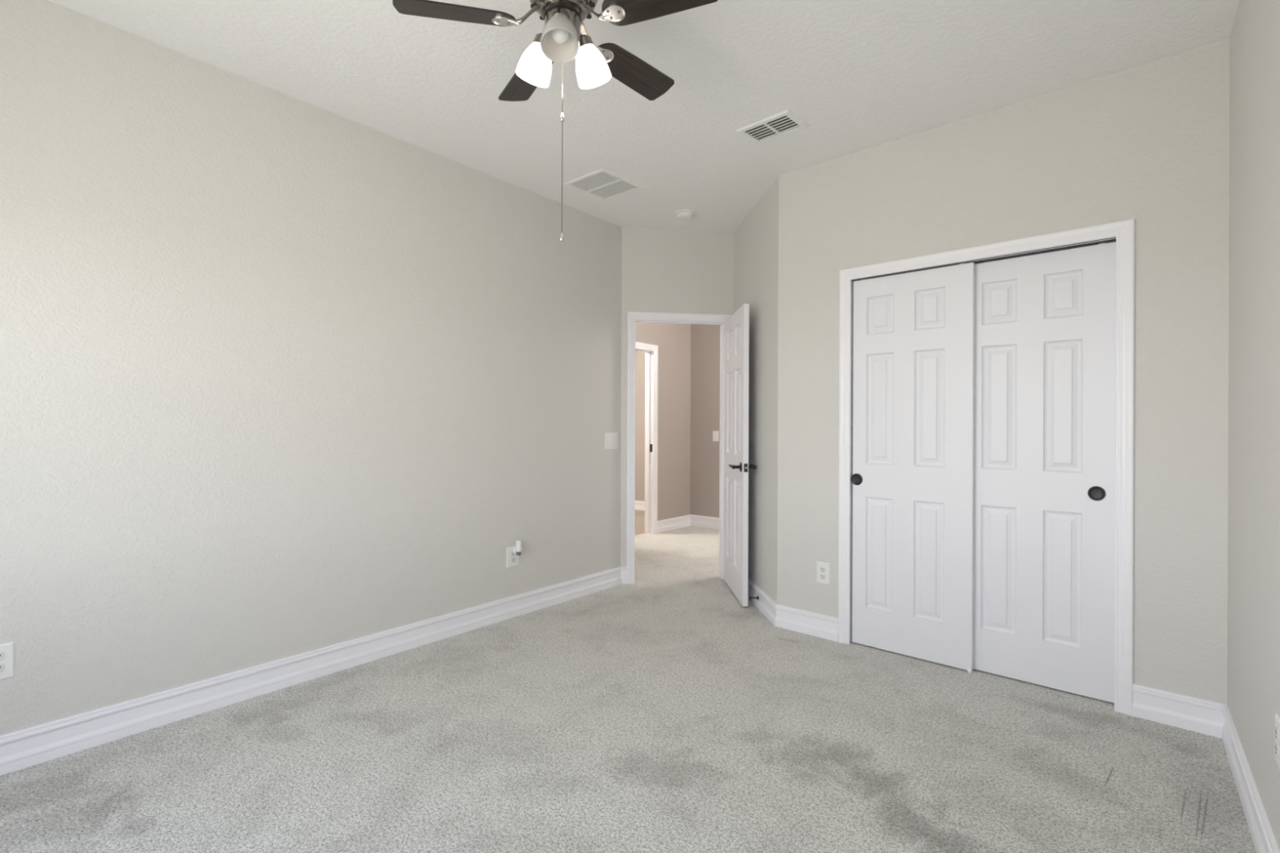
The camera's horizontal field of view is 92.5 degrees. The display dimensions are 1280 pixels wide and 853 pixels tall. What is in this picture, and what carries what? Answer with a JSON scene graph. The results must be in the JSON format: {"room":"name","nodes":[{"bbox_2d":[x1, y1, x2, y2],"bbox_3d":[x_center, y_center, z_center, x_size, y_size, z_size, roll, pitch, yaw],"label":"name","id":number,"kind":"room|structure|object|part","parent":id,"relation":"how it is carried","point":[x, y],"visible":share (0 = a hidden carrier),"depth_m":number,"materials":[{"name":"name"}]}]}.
{"room":"empty bedroom","nodes":[
{"label":"empty bedroom","id":0,"kind":"room"},
{"bbox_2d":[0,0,622,735],"bbox_3d":[-1.542,-0.224,3.088,0.115,2.880,4.336,0,0,39],"label":"wall","id":1,"kind":"structure","parent":0,"point":[282,375],"depth_m":2.75,"materials":[{"name":"white paint"}]},
{"bbox_2d":[0,641,13,679],"bbox_3d":[-2.232,0.824,2.129,0.008,0.124,0.080,0,0,39],"label":"wall outlet","id":2,"kind":"object","parent":1,"relation":"attached to","point":[6,650],"visible":1,"depth_m":2.15,"materials":[{"name":"white plastic"}]},
{"bbox_2d":[0,663,4,672],"bbox_3d":[-2.231,0.844,2.128,0.003,0.029,0.034,0,0,39],"label":"socket","id":3,"kind":"object","parent":2,"relation":"attached to","point":[2,665],"depth_m":2.14,"materials":[{"name":"white plastic"}]},
{"bbox_2d":[0,652,4,661],"bbox_3d":[-2.230,0.803,2.128,0.003,0.029,0.034,0,0,39],"label":"socket","id":4,"kind":"object","parent":2,"relation":"attached to","point":[2,654],"depth_m":2.14,"materials":[{"name":"white plastic"}]},
{"bbox_2d":[0,566,621,775],"bbox_3d":[-1.460,1.150,3.092,0.016,0.133,4.221,0,0,39],"label":"baseboard","id":5,"kind":"structure","parent":1,"relation":"attached to","point":[33,745],"depth_m":2.75,"materials":[{"name":"white paint"}]},
{"bbox_2d":[506,546,519,568],"bbox_3d":[-0.810,0.834,3.913,0.008,0.130,0.100,0,0,39],"label":"wall outlet","id":6,"kind":"object","parent":1,"relation":"attached to","point":[512,559],"visible":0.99,"depth_m":3.90,"materials":[{"name":"white plastic"}]},
{"bbox_2d":[511,557,515,562],"bbox_3d":[-0.809,0.855,3.911,0.003,0.031,0.035,0,0,39],"label":"socket","id":7,"kind":"object","parent":6,"relation":"attached to","point":[513,559],"depth_m":3.91,"materials":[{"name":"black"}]},
{"bbox_2d":[512,540,521,555],"bbox_3d":[-0.778,0.775,3.900,0.058,0.092,0.041,0,0,39],"label":"plug","id":8,"kind":"object","parent":6,"relation":"attached to","point":[517,550],"visible":1,"depth_m":3.88,"materials":[{"name":"white plastic"}]},
{"bbox_2d":[604,432,617,449],"bbox_3d":[-0.214,0.114,4.655,0.010,0.126,0.146,0,0,39],"label":"light switch","id":9,"kind":"object","parent":1,"relation":"attached to","point":[611,438],"visible":1,"depth_m":4.65,"materials":[{"name":"white plastic"}]},
{"bbox_2d":[0,510,1256,852],"bbox_3d":[-0.536,1.270,4.548,7.500,0.100,7.950,0,0,39],"label":"floor","id":10,"kind":"structure","parent":0,"point":[662,712],"depth_m":2.25,"materials":[{"name":"carpet"}]},
{"bbox_2d":[635,351,645,501],"bbox_3d":[-1.105,-0.222,7.705,2.665,2.880,3.470,0,0,39],"label":"wall","id":11,"kind":"structure","parent":0,"point":[639,356],"depth_m":8.89,"materials":[{"name":"grey paint"}]},
{"bbox_2d":[635,500,644,511],"bbox_3d":[-0.065,1.155,8.935,2.565,0.133,0.016,0,0,39],"label":"baseboard","id":12,"kind":"structure","parent":11,"relation":"attached to","point":[639,505],"depth_m":8.88,"materials":[{"name":"white paint"}]},
{"bbox_2d":[48,0,1239,232],"bbox_3d":[-0.524,-1.590,4.548,7.500,0.100,7.950,0,0,39],"label":"ceiling","id":13,"kind":"structure","parent":0,"point":[863,74],"depth_m":2.65,"materials":[{"name":"white paint"}]},
{"bbox_2d":[392,0,717,242],"bbox_3d":[-0.230,-1.069,2.020,1.007,0.938,0.983,0,0,39],"label":"ceiling fan","id":14,"kind":"object","parent":13,"relation":"hanging from","point":[561,40],"visible":1,"depth_m":1.98,"materials":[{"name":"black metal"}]},
{"bbox_3d":[-0.581,-1.302,1.932,0.372,0.036,0.124,0,0,-12],"label":"blade","id":15,"kind":"part","parent":14,"relation":"part of","materials":[{"name":"brown wood"}]},
{"bbox_3d":[-0.420,-1.302,2.292,0.124,0.036,0.372,0,0,-30],"label":"blade","id":16,"kind":"part","parent":14,"relation":"part of","materials":[{"name":"brown wood"}]},
{"bbox_3d":[-0.358,-1.327,1.978,0.084,0.071,0.028,0,0,-12],"label":"blade arm","id":17,"kind":"part","parent":14,"relation":"part of","materials":[{"name":"silver metal"}]},
{"bbox_3d":[-0.356,-1.211,2.052,0.122,0.136,0.115,0,0,39],"label":"lamp shade","id":18,"kind":"part","parent":14,"relation":"part of","materials":[{"name":"white glass"}]},
{"bbox_2d":[533,33,542,43],"bbox_3d":[-0.325,-1.277,2.037,0.064,0.053,0.060,0,0,39],"label":"socket","id":19,"kind":"object","parent":14,"relation":"attached to","point":[537,39],"depth_m":2.01,"materials":[{"name":"silver metal"}]},
{"bbox_3d":[-0.247,-1.211,1.885,0.119,0.136,0.120,0,0,39],"label":"lamp shade","id":20,"kind":"part","parent":14,"relation":"part of","materials":[{"name":"white glass"}]},
{"bbox_3d":[-0.248,-1.231,1.899,0.056,0.082,0.056,0,0,39],"label":"bulb","id":21,"kind":"part","parent":14,"relation":"part of","materials":[{"name":"white glass"}]},
{"bbox_2d":[551,8,569,18],"bbox_3d":[-0.248,-1.277,1.919,0.062,0.053,0.062,0,0,39],"label":"socket","id":22,"kind":"object","parent":14,"relation":"attached to","point":[560,12],"depth_m":1.90,"materials":[{"name":"silver metal"}]},
{"bbox_3d":[-0.254,-0.922,2.001,0.003,0.586,0.003,0,0,-29],"label":"pull chain","id":23,"kind":"part","parent":14,"relation":"part of","materials":[{"name":"silver metal"}]},
{"bbox_2d":[579,33,594,47],"bbox_3d":[-0.184,-1.277,2.044,0.059,0.053,0.064,0,0,39],"label":"socket","id":24,"kind":"object","parent":14,"relation":"attached to","point":[585,41],"depth_m":2.02,"materials":[{"name":"silver metal"}]},
{"bbox_3d":[-0.181,-1.327,2.082,0.028,0.071,0.084,0,0,42],"label":"blade arm","id":25,"kind":"part","parent":14,"relation":"part of","materials":[{"name":"silver metal"}]},
{"bbox_3d":[-0.153,-1.327,1.958,0.084,0.071,0.028,0,0,24],"label":"blade arm","id":26,"kind":"part","parent":14,"relation":"part of","materials":[{"name":"silver metal"}]},
{"bbox_3d":[-0.155,-1.210,2.063,0.116,0.136,0.122,0,0,39],"label":"lamp shade","id":27,"kind":"part","parent":14,"relation":"part of","materials":[{"name":"white glass"}]},
{"bbox_3d":[-0.027,-1.300,2.251,0.124,0.036,0.372,0,0,42],"label":"blade","id":28,"kind":"part","parent":14,"relation":"part of","materials":[{"name":"brown wood"}]},
{"bbox_3d":[0.054,-1.300,1.864,0.372,0.036,0.124,0,0,24],"label":"blade","id":29,"kind":"part","parent":14,"relation":"part of","materials":[{"name":"brown wood"}]},
{"bbox_2d":[564,168,644,200],"bbox_3d":[-0.228,-1.535,3.917,0.350,0.008,0.378,0,0,42],"label":"ceiling vent","id":30,"kind":"object","parent":13,"relation":"in","point":[602,184],"visible":1,"depth_m":3.90,"materials":[{"name":"white metal"}]},
{"bbox_3d":[-0.228,-1.538,3.917,0.298,0.001,0.326,0,0,42],"label":"filter panel","id":31,"kind":"part","parent":30,"relation":"part of","materials":[{"name":"white metal"}]},
{"bbox_2d":[674,208,696,220],"bbox_3d":[0.326,-1.516,4.420,0.156,0.042,0.156,0,0,39],"label":"smoke detector","id":32,"kind":"object","parent":13,"relation":"attached to","point":[684,214],"visible":1,"depth_m":4.38,"materials":[{"name":"white plastic"}]},
{"bbox_2d":[736,109,809,145],"bbox_3d":[0.682,-1.531,3.155,0.305,0.009,0.212,0,0,44],"label":"ceiling vent","id":33,"kind":"object","parent":13,"relation":"in","point":[785,122],"visible":1,"depth_m":3.14,"materials":[{"name":"white metal"}]},
{"bbox_2d":[635,322,690,520],"bbox_3d":[-0.443,-0.220,6.304,0.115,2.880,3.505,0,0,39],"label":"wall","id":34,"kind":"structure","parent":0,"point":[673,341],"depth_m":7.25,"materials":[{"name":"grey paint"}]},
{"bbox_2d":[635,342,657,533],"bbox_3d":[-0.134,0.151,6.680,0.132,2.141,0.920,0,0,39],"label":"door frame","id":35,"kind":"structure","parent":34,"relation":"attached to","point":[651,357],"depth_m":6.97,"materials":[{"name":"white paint"}]},
{"bbox_3d":[0.127,0.253,6.967,0.030,0.090,0.003,0,0,39],"label":"strike plate","id":36,"kind":"part","parent":35,"relation":"part of","materials":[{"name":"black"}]},
{"bbox_2d":[657,514,690,533],"bbox_3d":[0.405,1.157,7.270,0.016,0.133,0.700,0,0,39],"label":"baseboard","id":37,"kind":"structure","parent":34,"relation":"attached to","point":[677,522],"depth_m":7.25,"materials":[{"name":"white paint"}]},
{"bbox_2d":[620,227,733,566],"bbox_3d":[0.290,-0.217,4.867,0.897,2.880,0.115,0,0,-8],"label":"wall","id":38,"kind":"structure","parent":0,"point":[664,270],"depth_m":4.80,"materials":[{"name":"white paint"}]},
{"bbox_2d":[621,566,626,583],"bbox_3d":[-0.125,1.155,4.743,0.050,0.133,0.016,0,0,-8],"label":"baseboard","id":39,"kind":"structure","parent":38,"relation":"attached to","point":[624,569],"depth_m":4.74,"materials":[{"name":"white paint"}]},
{"bbox_2d":[626,311,731,583],"bbox_3d":[0.305,0.170,4.869,0.834,2.106,0.150,0,0,-8],"label":"door frame","id":40,"kind":"structure","parent":38,"relation":"attached to","point":[633,317],"depth_m":4.75,"materials":[{"name":"white paint"}]},
{"bbox_2d":[724,303,755,606],"bbox_3d":[0.701,0.196,4.475,0.171,2.030,0.740,0,0,-1],"label":"door","id":41,"kind":"structure","parent":40,"relation":"in","point":[736,466],"depth_m":4.33,"materials":[{"name":"white paint"}]},
{"bbox_3d":[0.655,0.281,4.222,0.067,0.065,0.154,0,0,-4],"label":"lever handle","id":42,"kind":"part","parent":41,"relation":"part of","materials":[{"name":"black metal"}]},
{"bbox_3d":[0.711,0.281,4.114,0.024,0.057,0.002,0,0,-2],"label":"latch plate","id":43,"kind":"part","parent":41,"relation":"part of","materials":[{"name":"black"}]},
{"bbox_3d":[0.758,0.281,4.226,0.067,0.065,0.154,0,0,-1],"label":"lever handle","id":44,"kind":"part","parent":41,"relation":"part of","materials":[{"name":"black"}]},
{"bbox_2d":[689,324,719,517],"bbox_3d":[1.917,-0.210,6.590,3.220,2.880,0.115,0,0,39],"label":"wall","id":45,"kind":"structure","parent":0,"point":[704,339],"depth_m":7.42,"materials":[{"name":"grey paint"}]},
{"bbox_2d":[690,514,719,528],"bbox_3d":[1.871,1.163,6.539,3.220,0.133,0.016,0,0,39],"label":"baseboard","id":46,"kind":"structure","parent":45,"relation":"attached to","point":[695,520],"depth_m":7.40,"materials":[{"name":"white paint"}]},
{"bbox_2d":[712,431,718,441],"bbox_3d":[0.902,0.121,7.318,0.082,0.124,0.010,0,0,39],"label":"light switch","id":47,"kind":"object","parent":45,"relation":"attached to","point":[715,433],"visible":1,"depth_m":7.32,"materials":[{"name":"white plastic"}]},
{"bbox_2d":[733,176,778,603],"bbox_3d":[0.852,-0.215,4.320,0.115,2.880,1.121,0,0,-5],"label":"wall","id":48,"kind":"structure","parent":0,"point":[756,240],"depth_m":4.10,"materials":[{"name":"white paint"}]},
{"bbox_2d":[747,577,777,625],"bbox_3d":[0.781,1.159,4.311,0.016,0.133,1.127,0,0,-5],"label":"baseboard","id":49,"kind":"structure","parent":48,"relation":"attached to","point":[766,605],"depth_m":4.02,"materials":[{"name":"white paint"}]},
{"bbox_2d":[777,38,1230,704],"bbox_3d":[1.664,-0.211,3.090,2.108,2.880,0.115,0,0,42],"label":"wall","id":50,"kind":"structure","parent":0,"point":[1148,144],"depth_m":2.64,"materials":[{"name":"white paint"}]},
{"bbox_2d":[774,604,838,641],"bbox_3d":[0.980,1.159,3.619,0.402,0.133,0.016,0,0,42],"label":"baseboard","id":51,"kind":"structure","parent":50,"relation":"attached to","point":[817,624],"depth_m":3.61,"materials":[{"name":"white paint"}]},
{"bbox_2d":[816,561,830,584],"bbox_3d":[1.061,0.853,3.552,0.080,0.124,0.008,0,0,42],"label":"wall outlet","id":52,"kind":"object","parent":50,"relation":"attached to","point":[823,569],"visible":1,"depth_m":3.55,"materials":[{"name":"white plastic"}]},
{"bbox_2d":[820,573,825,579],"bbox_3d":[1.059,0.874,3.551,0.034,0.029,0.003,0,0,42],"label":"socket","id":53,"kind":"object","parent":52,"relation":"attached to","point":[822,575],"depth_m":3.55,"materials":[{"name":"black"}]},
{"bbox_2d":[820,566,825,572],"bbox_3d":[1.059,0.833,3.551,0.034,0.029,0.003,0,0,42],"label":"socket","id":54,"kind":"object","parent":52,"relation":"attached to","point":[822,568],"depth_m":3.55,"materials":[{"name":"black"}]},
{"bbox_2d":[851,262,974,672],"bbox_3d":[1.434,0.204,3.267,0.620,2.046,0.038,0,0,42],"label":"door","id":55,"kind":"structure","parent":50,"relation":"in","point":[913,477],"depth_m":3.24,"materials":[{"name":"white paint"}]},
{"bbox_3d":[1.218,0.300,3.441,0.066,0.066,0.004,0,0,42],"label":"finger pull","id":56,"kind":"part","parent":55,"relation":"part of","materials":[{"name":"black metal"}]},
{"bbox_2d":[838,218,1134,715],"bbox_3d":[1.654,0.173,3.086,1.306,2.110,0.132,0,0,42],"label":"door frame","id":57,"kind":"structure","parent":50,"relation":"attached to","point":[1122,233],"depth_m":2.65,"materials":[{"name":"white paint"}]},
{"bbox_2d":[973,241,1115,702],"bbox_3d":[1.866,0.202,2.931,0.652,2.038,0.038,0,0,42],"label":"door","id":58,"kind":"structure","parent":50,"relation":"in","point":[1045,323],"depth_m":2.88,"materials":[{"name":"white paint"}]},
{"bbox_3d":[2.045,0.302,2.744,0.066,0.066,0.004,0,0,42],"label":"finger pull","id":59,"kind":"part","parent":58,"relation":"part of","materials":[{"name":"black metal"}]},
{"bbox_2d":[1132,683,1225,738],"bbox_3d":[2.201,1.164,2.507,0.292,0.133,0.016,0,0,42],"label":"baseboard","id":60,"kind":"structure","parent":50,"relation":"attached to","point":[1199,715],"depth_m":2.50,"materials":[{"name":"white paint"}]},
{"bbox_2d":[1226,0,1279,851],"bbox_3d":[1.118,-0.214,0.816,0.115,2.880,4.099,0,0,39],"label":"wall","id":61,"kind":"structure","parent":0,"point":[1253,675],"depth_m":1.89,"materials":[{"name":"white paint"}]},
{"bbox_2d":[1222,704,1279,852],"bbox_3d":[1.082,1.160,0.882,0.016,0.133,3.934,0,0,39],"label":"baseboard","id":62,"kind":"structure","parent":61,"relation":"attached to","point":[1260,830],"depth_m":1.93,"materials":[{"name":"white paint"}]},
{"bbox_2d":[1275,712,1279,769],"bbox_3d":[1.641,0.813,1.575,0.008,0.124,0.080,0,0,39],"label":"wall outlet","id":63,"kind":"object","parent":61,"relation":"attached to","point":[1277,716],"visible":1,"depth_m":1.57,"materials":[{"name":"white plastic"}]},
{"bbox_2d":[1275,742,1278,757],"bbox_3d":[1.640,0.834,1.577,0.003,0.029,0.034,0,0,39],"label":"socket","id":64,"kind":"object","parent":63,"relation":"attached to","point":[1276,744],"depth_m":1.57,"materials":[{"name":"white plastic"}]},
{"bbox_2d":[1275,726,1278,741],"bbox_3d":[1.640,0.793,1.577,0.003,0.029,0.034,0,0,39],"label":"socket","id":65,"kind":"object","parent":63,"relation":"attached to","point":[1276,727],"depth_m":1.57,"materials":[{"name":"white plastic"}]}
]}

